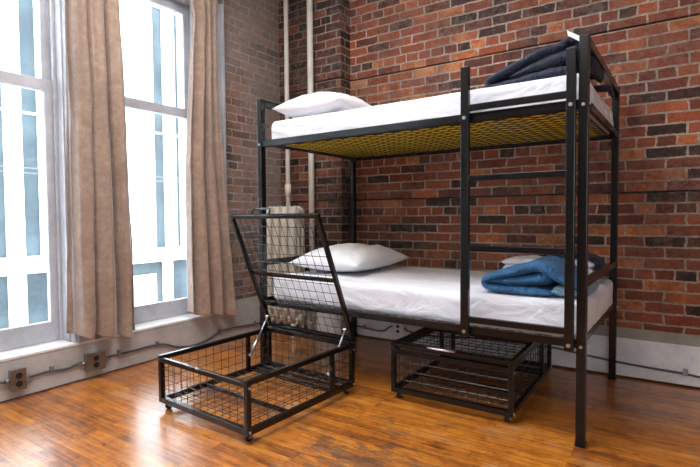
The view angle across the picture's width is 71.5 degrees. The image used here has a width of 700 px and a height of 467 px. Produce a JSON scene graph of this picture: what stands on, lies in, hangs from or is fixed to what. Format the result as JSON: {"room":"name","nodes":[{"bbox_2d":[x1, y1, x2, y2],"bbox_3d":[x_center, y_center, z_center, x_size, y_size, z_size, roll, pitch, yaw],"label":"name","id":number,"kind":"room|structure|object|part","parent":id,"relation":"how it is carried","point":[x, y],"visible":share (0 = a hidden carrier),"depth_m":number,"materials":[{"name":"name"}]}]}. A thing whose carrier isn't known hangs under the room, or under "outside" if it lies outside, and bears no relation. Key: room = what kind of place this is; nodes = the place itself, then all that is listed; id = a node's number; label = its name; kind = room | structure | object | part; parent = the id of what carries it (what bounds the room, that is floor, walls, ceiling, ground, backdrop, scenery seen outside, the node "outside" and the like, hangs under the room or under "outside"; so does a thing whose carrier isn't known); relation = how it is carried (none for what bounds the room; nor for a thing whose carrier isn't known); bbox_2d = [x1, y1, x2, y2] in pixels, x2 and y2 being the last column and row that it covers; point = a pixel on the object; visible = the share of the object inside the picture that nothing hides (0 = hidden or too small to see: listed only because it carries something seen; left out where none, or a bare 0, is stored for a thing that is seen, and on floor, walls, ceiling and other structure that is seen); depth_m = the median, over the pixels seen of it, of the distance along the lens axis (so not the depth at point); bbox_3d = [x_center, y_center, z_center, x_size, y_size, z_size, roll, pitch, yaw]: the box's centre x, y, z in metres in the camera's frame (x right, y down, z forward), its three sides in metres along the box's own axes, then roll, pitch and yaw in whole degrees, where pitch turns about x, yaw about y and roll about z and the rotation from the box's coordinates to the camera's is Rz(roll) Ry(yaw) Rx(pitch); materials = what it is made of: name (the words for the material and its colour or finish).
{"room":"dormitory","nodes":[
{"label":"dormitory","id":0,"kind":"room"},
{"bbox_2d":[224,0,285,299],"bbox_3d":[-0.911,-0.935,4.316,0.250,3.040,0.830,1,3,34],"label":"wall","id":1,"kind":"structure","parent":0,"point":[251,27],"depth_m":4.16,"materials":[{"name":"brick"}]},
{"bbox_2d":[0,313,212,361],"bbox_3d":[-2.524,0.714,1.907,0.304,0.016,5.100,1,3,34],"label":"trim","id":2,"kind":"structure","parent":1,"relation":"attached to","point":[7,355],"depth_m":2.95,"materials":[{"name":"paint"}]},
{"bbox_2d":[0,305,282,401],"bbox_3d":[-2.302,0.814,2.245,0.300,0.216,5.900,1,3,34],"label":"baseboard","id":3,"kind":"structure","parent":1,"relation":"attached to","point":[195,331],"depth_m":3.19,"materials":[{"name":"paint"}]},
{"bbox_2d":[4,367,29,391],"bbox_3d":[-1.817,0.796,2.659,0.044,0.116,0.116,1,3,34],"label":"outlet box","id":4,"kind":"object","parent":3,"relation":"attached to","point":[17,377],"visible":1,"depth_m":2.64,"materials":[{"name":"brown metal"}]},
{"bbox_3d":[-1.803,0.796,2.650,0.005,0.116,0.076,1,3,34],"label":"plate","id":5,"kind":"part","parent":4,"relation":"part of","materials":[{"name":"brown metal"}]},
{"bbox_2d":[15,373,22,378],"bbox_3d":[-1.800,0.773,2.647,0.002,0.033,0.034,1,3,34],"label":"socket","id":6,"kind":"object","parent":4,"relation":"attached to","point":[17,375],"depth_m":2.65,"materials":[{"name":"black plastic"}]},
{"bbox_2d":[16,381,22,386],"bbox_3d":[-1.799,0.818,2.648,0.002,0.033,0.034,1,3,34],"label":"socket","id":7,"kind":"object","parent":4,"relation":"attached to","point":[18,383],"depth_m":2.65,"materials":[{"name":"black plastic"}]},
{"bbox_2d":[30,361,81,377],"bbox_3d":[-1.711,0.788,2.833,0.024,0.046,0.297,1,3,34],"label":"electrical cable","id":8,"kind":"object","parent":3,"relation":"attached to","point":[51,368],"visible":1,"depth_m":2.81,"materials":[{"name":"grey metal"}]},
{"bbox_2d":[81,350,107,371],"bbox_3d":[-1.580,0.789,3.012,0.044,0.108,0.154,1,3,34],"label":"outlet box","id":9,"kind":"object","parent":3,"relation":"attached to","point":[93,361],"visible":1,"depth_m":2.99,"materials":[{"name":"brown metal"}]},
{"bbox_3d":[-1.566,0.789,3.002,0.005,0.108,0.114,1,3,34],"label":"plate","id":10,"kind":"part","parent":9,"relation":"part of","materials":[{"name":"brown metal"}]},
{"bbox_2d":[107,321,259,357],"bbox_3d":[-1.120,0.787,3.713,0.024,0.110,1.526,1,3,34],"label":"electrical cable","id":11,"kind":"object","parent":3,"relation":"attached to","point":[157,343],"visible":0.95,"depth_m":3.50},
{"bbox_2d":[216,0,226,197],"bbox_3d":[-1.038,-0.836,3.809,0.030,2.918,0.150,1,3,34],"label":"trim","id":12,"kind":"structure","parent":1,"relation":"attached to","point":[220,7],"depth_m":3.83,"materials":[{"name":"paint"}]},
{"bbox_2d":[235,296,259,309],"bbox_3d":[-0.804,0.579,4.272,0.080,0.084,0.750,1,3,34],"label":"trim","id":13,"kind":"structure","parent":1,"relation":"attached to","point":[248,302],"depth_m":4.14,"materials":[{"name":"beige paint"}]},
{"bbox_2d":[279,0,356,334],"bbox_3d":[-0.363,-0.810,4.346,0.930,3.300,0.338,1,3,34],"label":"wall","id":14,"kind":"structure","parent":0,"point":[331,18],"depth_m":4.05,"materials":[{"name":"brick"}]},
{"bbox_2d":[0,323,699,466],"bbox_3d":[0.079,1.028,0.593,6.100,0.100,6.200,1,3,34],"label":"floor","id":15,"kind":"structure","parent":0,"point":[115,418],"depth_m":2.36,"materials":[{"name":"brown wood"}]},
{"bbox_2d":[158,208,355,441],"bbox_3d":[-0.484,0.383,2.617,0.698,1.047,0.803,1,3,37],"label":"crate","id":16,"kind":"object","parent":15,"relation":"on","point":[247,430],"visible":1,"depth_m":2.64,"materials":[{"name":"black metal"}]},
{"bbox_3d":[-0.977,0.751,2.525,0.024,0.197,0.024,1,3,37],"label":"corner post","id":17,"kind":"part","parent":16,"relation":"part of","materials":[{"name":"black metal"}]},
{"bbox_3d":[-0.712,0.756,2.325,0.640,0.197,0.007,1,3,37],"label":"panel","id":18,"kind":"part","parent":16,"relation":"part of","materials":[{"name":"black metal"}]},
{"bbox_3d":[-0.748,0.738,2.828,0.007,0.197,0.735,1,3,37],"label":"panel","id":19,"kind":"part","parent":16,"relation":"part of","materials":[{"name":"black metal"}]},
{"bbox_3d":[-0.447,0.762,2.125,0.024,0.197,0.024,1,3,37],"label":"corner post","id":20,"kind":"part","parent":16,"relation":"part of","materials":[{"name":"black metal"}]},
{"bbox_3d":[-0.626,0.731,2.990,0.022,0.197,0.022,1,3,37],"label":"post","id":21,"kind":"part","parent":16,"relation":"part of","materials":[{"name":"black metal"}]},
{"bbox_3d":[-0.484,0.638,2.624,0.688,0.034,0.783,1,3,37],"label":"frame","id":22,"kind":"part","parent":16,"relation":"part of","materials":[{"name":"black metal"}]},
{"bbox_3d":[-0.483,0.852,2.632,0.688,0.028,0.783,1,3,37],"label":"frame","id":23,"kind":"part","parent":16,"relation":"part of","materials":[{"name":"black metal"}]},
{"bbox_3d":[-0.503,-0.123,2.748,0.152,0.045,0.028,1,3,37],"label":"handle","id":24,"kind":"part","parent":16,"relation":"part of","materials":[{"name":"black metal"}]},
{"bbox_3d":[-0.520,0.725,3.130,0.024,0.197,0.024,1,3,37],"label":"corner post","id":25,"kind":"part","parent":16,"relation":"part of","materials":[{"name":"black metal"}]},
{"bbox_3d":[-0.340,0.248,2.804,0.688,0.724,0.323,1,3,37],"label":"lid","id":26,"kind":"part","parent":16,"relation":"part of","materials":[{"name":"black metal"}]},
{"bbox_3d":[-0.218,0.749,2.428,0.007,0.197,0.735,1,3,37],"label":"panel","id":27,"kind":"part","parent":16,"relation":"part of","materials":[{"name":"black metal"}]},
{"bbox_3d":[-0.255,0.730,2.930,0.640,0.197,0.007,1,3,37],"label":"panel","id":28,"kind":"part","parent":16,"relation":"part of","materials":[{"name":"black metal"}]},
{"bbox_3d":[-0.096,0.742,2.590,0.022,0.197,0.022,1,3,37],"label":"post","id":29,"kind":"part","parent":16,"relation":"part of","materials":[{"name":"black metal"}]},
{"bbox_3d":[0.010,0.736,2.730,0.024,0.197,0.024,1,3,37],"label":"corner post","id":30,"kind":"part","parent":16,"relation":"part of","materials":[{"name":"black metal"}]},
{"bbox_2d":[266,206,305,338],"bbox_3d":[-0.562,0.313,4.080,0.396,1.088,0.172,1,3,34],"label":"radiator","id":31,"kind":"object","parent":15,"relation":"on","point":[279,209],"visible":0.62,"depth_m":3.99,"materials":[{"name":"beige metal"}]},
{"bbox_2d":[283,0,290,330],"bbox_3d":[-0.536,-0.803,4.172,0.055,3.300,0.056,1,3,34],"label":"pipe","id":32,"kind":"object","parent":15,"relation":"on","point":[285,2],"visible":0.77,"depth_m":4.14,"materials":[{"name":"white metal"}]},
{"bbox_2d":[307,0,315,334],"bbox_3d":[-0.323,-0.799,4.029,0.065,3.300,0.066,1,3,34],"label":"pipe","id":33,"kind":"object","parent":15,"relation":"on","point":[310,87],"visible":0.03,"depth_m":4.01,"materials":[{"name":"white metal"}]},
{"bbox_2d":[257,34,620,448],"bbox_3d":[0.499,0.012,3.019,1.948,1.743,1.116,1,3,35],"label":"bunk bed","id":34,"kind":"object","parent":15,"relation":"on","point":[585,107],"visible":0.79,"depth_m":2.31,"materials":[{"name":"black metal"}]},
{"bbox_3d":[-0.566,0.013,3.152,0.038,1.739,0.038,1,3,35],"label":"corner post","id":35,"kind":"part","parent":34,"relation":"part of","materials":[{"name":"black metal"}]},
{"bbox_3d":[-0.274,-0.604,3.553,0.016,0.037,0.997,1,3,35],"label":"rail","id":36,"kind":"part","parent":34,"relation":"part of","materials":[{"name":"black metal"}]},
{"bbox_3d":[0.028,-0.023,3.999,0.038,1.739,0.038,1,3,35],"label":"corner post","id":37,"kind":"part","parent":34,"relation":"part of","materials":[{"name":"black metal"}]},
{"bbox_3d":[0.212,-0.560,2.594,1.858,0.039,0.043,1,3,35],"label":"rail","id":38,"kind":"part","parent":34,"relation":"part of","materials":[{"name":"black metal"}]},
{"bbox_3d":[0.220,0.459,2.632,1.858,0.035,0.043,1,3,35],"label":"rail","id":39,"kind":"part","parent":34,"relation":"part of","materials":[{"name":"black metal"}]},
{"bbox_2d":[271,73,613,156],"bbox_3d":[0.516,-0.651,2.997,1.860,0.157,0.962,1,3,35],"label":"mattress","id":40,"kind":"object","parent":34,"relation":"on","point":[445,105],"visible":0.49,"depth_m":2.62,"materials":[{"name":"white fabric"}]},
{"bbox_2d":[272,92,370,117],"bbox_3d":[-0.117,-0.828,3.254,0.500,0.192,0.660,1,2,31],"label":"pillow","id":41,"kind":"object","parent":40,"relation":"on","point":[317,103],"visible":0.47,"depth_m":3.01,"materials":[{"name":"white fabric"}]},
{"bbox_2d":[485,30,614,98],"bbox_3d":[1.015,-0.809,2.473,0.542,0.241,0.494,1,3,35],"label":"comforter","id":42,"kind":"object","parent":40,"relation":"on","point":[549,61],"visible":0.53,"depth_m":2.29,"materials":[{"name":"blue fabric"}]},
{"bbox_2d":[274,265,612,337],"bbox_3d":[0.527,0.352,3.031,1.871,0.174,0.962,1,3,35],"label":"mattress","id":43,"kind":"object","parent":34,"relation":"on","point":[415,292],"visible":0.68,"depth_m":2.63,"materials":[{"name":"white fabric"}]},
{"bbox_2d":[289,243,409,271],"bbox_3d":[0.015,0.163,3.435,0.540,0.190,0.760,1,3,32],"label":"pillow","id":44,"kind":"object","parent":43,"relation":"on","point":[347,257],"visible":0.92,"depth_m":3.21,"materials":[{"name":"white fabric"}]},
{"bbox_2d":[481,255,598,296],"bbox_3d":[0.952,0.204,2.439,0.487,0.177,0.440,1,3,35],"label":"comforter","id":45,"kind":"object","parent":43,"relation":"on","point":[543,276],"visible":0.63,"depth_m":2.29,"materials":[{"name":"blue fabric"}]},
{"bbox_2d":[502,255,595,274],"bbox_3d":[1.204,0.199,2.903,0.500,0.127,0.339,1,3,35],"label":"sheet","id":46,"kind":"object","parent":43,"relation":"on","point":[514,260],"visible":0.27,"depth_m":2.87,"materials":[{"name":"white fabric"}]},
{"bbox_2d":[540,252,604,269],"bbox_3d":[1.280,0.173,2.794,0.327,0.131,0.208,1,3,35],"label":"folded blanket","id":47,"kind":"object","parent":46,"relation":"on","point":[597,260],"visible":0.41,"depth_m":2.69,"materials":[{"name":"fabric"}]},
{"bbox_3d":[0.549,-0.146,2.319,0.040,1.280,0.026,1,3,35],"label":"ladder post","id":48,"kind":"part","parent":34,"relation":"part of","materials":[{"name":"black metal"}]},
{"bbox_3d":[0.794,-0.596,3.426,1.858,0.039,0.043,1,3,35],"label":"rail","id":49,"kind":"part","parent":34,"relation":"part of","materials":[{"name":"black metal"}]},
{"bbox_3d":[0.929,-0.136,2.053,0.037,1.275,0.026,1,3,35],"label":"ladder post","id":50,"kind":"part","parent":34,"relation":"part of","materials":[{"name":"black metal"}]},
{"bbox_3d":[0.988,0.042,2.065,0.038,1.739,0.038,1,3,35],"label":"corner post","id":51,"kind":"part","parent":34,"relation":"part of","materials":[{"name":"black metal"}]},
{"bbox_3d":[1.287,0.445,2.505,0.016,0.033,0.997,1,3,35],"label":"rail","id":52,"kind":"part","parent":34,"relation":"part of","materials":[{"name":"black metal"}]},
{"bbox_3d":[1.280,-0.575,2.466,0.016,0.037,0.997,1,3,35],"label":"rail","id":53,"kind":"part","parent":34,"relation":"part of","materials":[{"name":"black metal"}]},
{"bbox_3d":[1.581,0.006,2.912,0.038,1.739,0.038,1,3,35],"label":"corner post","id":54,"kind":"part","parent":34,"relation":"part of","materials":[{"name":"black metal"}]},
{"bbox_2d":[391,321,551,422],"bbox_3d":[0.730,0.728,2.823,0.662,0.323,0.913,1,3,33],"label":"crate","id":55,"kind":"object","parent":15,"relation":"on","point":[506,364],"visible":0.82,"depth_m":2.60,"materials":[{"name":"black metal"}]},
{"bbox_3d":[0.239,0.737,2.649,0.024,0.197,0.024,1,3,33],"label":"corner post","id":56,"kind":"part","parent":55,"relation":"part of","materials":[{"name":"black metal"}]},
{"bbox_3d":[0.476,0.722,3.008,0.007,0.197,0.837,1,3,33],"label":"panel","id":57,"kind":"part","parent":55,"relation":"part of","materials":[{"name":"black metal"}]},
{"bbox_3d":[0.461,0.592,2.470,0.152,0.020,0.037,1,3,33],"label":"handle","id":58,"kind":"part","parent":55,"relation":"part of","materials":[{"name":"metal"}]},
{"bbox_3d":[0.603,0.714,3.199,0.022,0.197,0.022,1,3,33],"label":"post","id":59,"kind":"part","parent":55,"relation":"part of","materials":[{"name":"black metal"}]},
{"bbox_3d":[0.501,0.742,2.476,0.604,0.197,0.007,1,3,33],"label":"panel","id":60,"kind":"part","parent":55,"relation":"part of","materials":[{"name":"black metal"}]},
{"bbox_3d":[0.713,0.707,3.366,0.024,0.197,0.024,1,3,33],"label":"corner post","id":61,"kind":"part","parent":55,"relation":"part of","materials":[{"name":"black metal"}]},
{"bbox_3d":[0.737,0.621,2.831,0.652,0.034,0.885,1,3,33],"label":"frame","id":62,"kind":"part","parent":55,"relation":"part of","materials":[{"name":"black metal"}]},
{"bbox_3d":[0.735,0.591,2.826,0.652,0.022,0.881,1,3,33],"label":"lid","id":63,"kind":"part","parent":55,"relation":"part of","materials":[{"name":"black metal"}]},
{"bbox_3d":[0.739,0.835,2.839,0.652,0.028,0.885,1,3,33],"label":"frame","id":64,"kind":"part","parent":55,"relation":"part of","materials":[{"name":"black metal"}]},
{"bbox_3d":[0.975,0.711,3.193,0.604,0.197,0.007,1,3,33],"label":"panel","id":65,"kind":"part","parent":55,"relation":"part of","materials":[{"name":"black metal"}]},
{"bbox_3d":[0.763,0.746,2.303,0.024,0.197,0.024,1,3,33],"label":"corner post","id":66,"kind":"part","parent":55,"relation":"part of","materials":[{"name":"black metal"}]},
{"bbox_3d":[1.000,0.731,2.662,0.007,0.197,0.837,1,3,33],"label":"panel","id":67,"kind":"part","parent":55,"relation":"part of","materials":[{"name":"black metal"}]},
{"bbox_3d":[1.127,0.723,2.853,0.022,0.197,0.022,1,3,33],"label":"post","id":68,"kind":"part","parent":55,"relation":"part of","materials":[{"name":"black metal"}]},
{"bbox_3d":[1.237,0.716,3.021,0.024,0.197,0.024,1,3,33],"label":"corner post","id":69,"kind":"part","parent":55,"relation":"part of","materials":[{"name":"black metal"}]},
{"bbox_2d":[350,0,699,335],"bbox_3d":[2.029,-0.771,2.823,5.400,3.300,0.200,1,3,34],"label":"wall","id":70,"kind":"structure","parent":0,"point":[401,50],"depth_m":3.21,"materials":[{"name":"brick"}]},
{"bbox_2d":[356,324,392,331],"bbox_3d":[0.184,0.754,3.935,0.383,0.067,0.022,1,3,34],"label":"electrical cable","id":71,"kind":"object","parent":70,"relation":"attached to","point":[364,325],"visible":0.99,"depth_m":3.94,"materials":[{"name":"black rubber"}]},
{"bbox_2d":[393,323,404,334],"bbox_3d":[0.380,0.741,3.797,0.092,0.095,0.033,1,3,34],"label":"wall outlet","id":72,"kind":"object","parent":70,"relation":"attached to","point":[398,329],"visible":0.78,"depth_m":3.78,"materials":[{"name":"grey plastic"}]},
{"bbox_2d":[296,305,699,386],"bbox_3d":[1.720,0.750,2.942,5.600,0.231,0.295,1,3,34],"label":"baseboard","id":73,"kind":"structure","parent":70,"relation":"attached to","point":[674,357],"depth_m":3.01,"materials":[{"name":"white paint"}]},
{"bbox_2d":[404,328,699,377],"bbox_3d":[1.891,0.777,2.789,3.547,0.102,0.021,1,3,34],"label":"electrical cable","id":74,"kind":"object","parent":70,"relation":"attached to","point":[685,371],"visible":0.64,"depth_m":2.95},
{"bbox_2d":[593,325,699,346],"bbox_3d":[2.030,0.607,2.745,4.870,0.068,0.066,1,3,34],"label":"trim","id":75,"kind":"structure","parent":70,"relation":"attached to","point":[629,333],"depth_m":2.89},
{"bbox_3d":[-2.545,-0.821,1.850,0.288,3.060,5.090,1,3,34],"label":"piers","id":76,"kind":"object","parent":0,"visible":0},
{"bbox_2d":[0,0,76,351],"bbox_3d":[-2.001,-0.786,2.644,0.288,2.918,0.790,1,3,34],"label":"window","id":77,"kind":"structure","parent":76,"relation":"attached to","point":[51,82],"depth_m":2.94,"materials":[{"name":"paint"}]},
{"bbox_3d":[-2.072,-1.293,2.670,0.038,0.875,0.762,1,3,34],"label":"sash","id":78,"kind":"part","parent":77,"relation":"part of","materials":[{"name":"paint"}]},
{"bbox_3d":[-2.023,-0.123,2.687,0.038,1.586,0.762,1,3,34],"label":"sash","id":79,"kind":"part","parent":77,"relation":"part of","materials":[{"name":"paint"}]},
{"bbox_3d":[-2.001,-0.786,2.644,0.288,2.918,0.790,1,3,34],"label":"frame","id":80,"kind":"part","parent":77,"relation":"part of","materials":[{"name":"paint"}]},
{"bbox_2d":[71,113,94,342],"bbox_3d":[-1.629,-0.799,2.930,0.030,2.918,0.100,1,3,34],"label":"trim","id":81,"kind":"structure","parent":76,"relation":"attached to","point":[79,338],"depth_m":2.95,"materials":[{"name":"paint"}]},
{"bbox_3d":[-2.056,-1.818,2.193,0.080,0.180,3.873,1,3,34],"label":"curtain rod","id":82,"kind":"object","parent":81,"relation":"attached to","visible":0},
{"bbox_2d":[64,0,135,338],"bbox_3d":[-1.532,-0.620,3.009,0.156,2.596,0.431,1,3,34],"label":"curtain","id":83,"kind":"object","parent":82,"relation":"hanging from","point":[93,41],"visible":1,"depth_m":2.97,"materials":[{"name":"beige fabric"}]},
{"bbox_2d":[185,0,236,315],"bbox_3d":[-1.073,-0.644,3.698,0.161,2.606,0.416,1,3,34],"label":"curtain","id":84,"kind":"object","parent":82,"relation":"hanging from","point":[210,283],"visible":1,"depth_m":3.62,"materials":[{"name":"beige fabric"}]},
{"bbox_2d":[100,134,116,337],"bbox_3d":[-1.548,-0.804,3.050,0.030,2.918,0.100,1,3,34],"label":"trim","id":85,"kind":"structure","parent":76,"relation":"attached to","point":[109,134],"depth_m":3.12,"materials":[{"name":"paint"}]},
{"bbox_2d":[125,0,191,323],"bbox_3d":[-1.424,-0.822,3.502,0.288,2.918,0.790,1,3,34],"label":"window","id":86,"kind":"structure","parent":76,"relation":"attached to","point":[169,308],"depth_m":3.71,"materials":[{"name":"paint"}]},
{"bbox_3d":[-1.495,-1.329,3.528,0.038,0.875,0.762,1,3,34],"label":"sash","id":87,"kind":"part","parent":86,"relation":"part of","materials":[{"name":"paint"}]},
{"bbox_3d":[-1.447,-0.159,3.545,0.038,1.586,0.762,1,3,34],"label":"sash","id":88,"kind":"part","parent":86,"relation":"part of","materials":[{"name":"paint"}]},
{"bbox_3d":[-1.424,-0.822,3.502,0.288,2.918,0.790,1,3,34],"label":"frame","id":89,"kind":"part","parent":86,"relation":"part of","materials":[{"name":"paint"}]},
{"label":"outside","id":90,"kind":"structure","parent":0,"visible":0},
{"bbox_2d":[0,165,184,182],"bbox_3d":[-3.860,-0.991,8.580,0.024,0.096,26.000,1,3,34],"label":"overhead wires","id":91,"kind":"object","parent":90,"point":[0,165],"visible":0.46,"depth_m":7.39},
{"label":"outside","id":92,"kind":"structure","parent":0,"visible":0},
{"bbox_3d":[-4.084,4.843,7.772,8.700,0.200,36.000,1,3,34],"label":"street","id":93,"kind":"object","parent":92,"visible":0},
{"bbox_2d":[0,0,186,328],"bbox_3d":[-6.546,-8.289,8.870,3.000,26.000,36.000,1,3,34],"label":"office building","id":94,"kind":"structure","parent":93,"relation":"on","point":[150,32],"depth_m":9.78,"materials":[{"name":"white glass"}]},
{"bbox_3d":[-4.428,1.565,9.872,0.070,1.400,1.130,1,3,34],"label":"shop panel","id":95,"kind":"part","parent":94,"relation":"part of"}
]}

